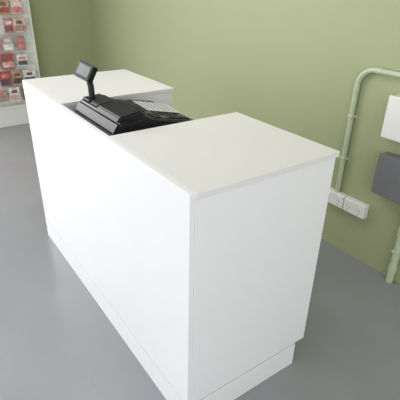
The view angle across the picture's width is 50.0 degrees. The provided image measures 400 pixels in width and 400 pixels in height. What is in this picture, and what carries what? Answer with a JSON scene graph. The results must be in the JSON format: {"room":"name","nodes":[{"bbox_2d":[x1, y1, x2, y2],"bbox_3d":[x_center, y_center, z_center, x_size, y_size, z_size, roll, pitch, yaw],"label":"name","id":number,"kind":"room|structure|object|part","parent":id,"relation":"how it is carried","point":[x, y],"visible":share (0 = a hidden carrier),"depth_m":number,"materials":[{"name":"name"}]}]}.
{"room":"retail shop","nodes":[
{"label":"retail shop","id":0,"kind":"room"},
{"bbox_2d":[29,0,94,77],"bbox_3d":[-2.147,-2.127,4.346,2.083,2.700,0.100,-17,33,-31],"label":"wall","id":1,"kind":"structure","parent":0,"point":[62,30],"depth_m":4.88,"materials":[{"name":"green paint"}]},
{"bbox_2d":[0,123,399,399],"bbox_3d":[-2.391,0.503,2.339,6.083,0.100,10.000,-17,33,-31],"label":"floor","id":2,"kind":"structure","parent":0,"point":[57,342],"depth_m":2.08,"materials":[{"name":"grey paint"}]},
{"bbox_2d":[0,0,39,127],"bbox_3d":[-2.323,-1.769,4.152,1.355,2.240,0.145,-17,33,-31],"label":"display stand","id":3,"kind":"object","parent":2,"relation":"on","point":[18,54],"visible":0.88,"depth_m":4.59,"materials":[{"name":"white plastic"}]},
{"bbox_2d":[22,69,339,399],"bbox_3d":[-0.258,0.028,2.153,0.623,1.000,1.663,-17,33,-31],"label":"counter","id":4,"kind":"object","parent":2,"relation":"on","point":[198,241],"depth_m":1.57,"materials":[{"name":"white laminate"}]},
{"bbox_3d":[-0.504,0.048,1.969,0.018,0.874,1.652,-17,33,-31],"label":"panel","id":5,"kind":"part","parent":4,"relation":"part of","materials":[{"name":"white laminate"}]},
{"bbox_3d":[-0.403,-0.119,2.315,0.588,0.853,0.018,-17,33,-31],"label":"panel","id":6,"kind":"part","parent":4,"relation":"part of","materials":[{"name":"white laminate"}]},
{"bbox_2d":[74,60,192,135],"bbox_3d":[-0.272,-0.404,1.898,0.452,0.380,0.439,-17,33,-31],"label":"cash register","id":7,"kind":"object","parent":4,"relation":"on","point":[112,116],"visible":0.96,"depth_m":1.80,"materials":[{"name":"black plastic"}]},
{"bbox_3d":[0.216,0.300,1.544,0.594,0.853,0.018,-17,33,-31],"label":"panel","id":8,"kind":"part","parent":4,"relation":"part of","materials":[{"name":"white laminate"}]},
{"bbox_2d":[89,0,399,283],"bbox_3d":[0.838,-0.980,2.293,0.100,2.700,7.380,-17,33,-31],"label":"wall","id":9,"kind":"structure","parent":0,"point":[292,66],"depth_m":2.72,"materials":[{"name":"green paint"}]},
{"bbox_2d":[328,187,347,208],"bbox_3d":[0.829,-0.015,2.633,0.050,0.085,0.145,-17,33,-31],"label":"power outlet","id":10,"kind":"object","parent":9,"relation":"attached to","point":[337,199],"visible":0.56,"depth_m":2.60,"materials":[{"name":"white plastic"}]},
{"bbox_2d":[343,196,369,218],"bbox_3d":[0.915,0.044,2.525,0.050,0.085,0.145,-17,33,-31],"label":"power outlet","id":11,"kind":"object","parent":9,"relation":"attached to","point":[356,207],"visible":1,"depth_m":2.50,"materials":[{"name":"white plastic"}]},
{"bbox_2d":[335,67,399,191],"bbox_3d":[1.256,-0.109,1.924,0.034,0.768,1.488,-17,33,-31],"label":"conduit","id":12,"kind":"object","parent":9,"relation":"attached to","point":[381,71],"visible":1,"depth_m":2.37,"materials":[{"name":"plastic"}]},
{"bbox_2d":[371,152,399,203],"bbox_3d":[1.044,-0.101,2.220,0.080,0.226,0.276,-17,33,-31],"label":"junction box","id":13,"kind":"object","parent":9,"relation":"attached to","point":[386,182],"visible":1,"depth_m":2.24,"materials":[{"name":"grey metal"}]},
{"bbox_2d":[381,94,399,142],"bbox_3d":[1.041,-0.379,2.094,0.074,0.216,0.276,-17,33,-31],"label":"box","id":14,"kind":"object","parent":9,"relation":"attached to","point":[390,129],"visible":1,"depth_m":2.14,"materials":[{"name":"white plastic"}]},
{"bbox_2d":[385,225,399,282],"bbox_3d":[1.089,0.242,2.344,0.052,0.498,0.070,-17,33,-31],"label":"conduit","id":15,"kind":"object","parent":9,"relation":"attached to","point":[393,265],"visible":1,"depth_m":2.38,"materials":[{"name":"plastic"}]}
]}

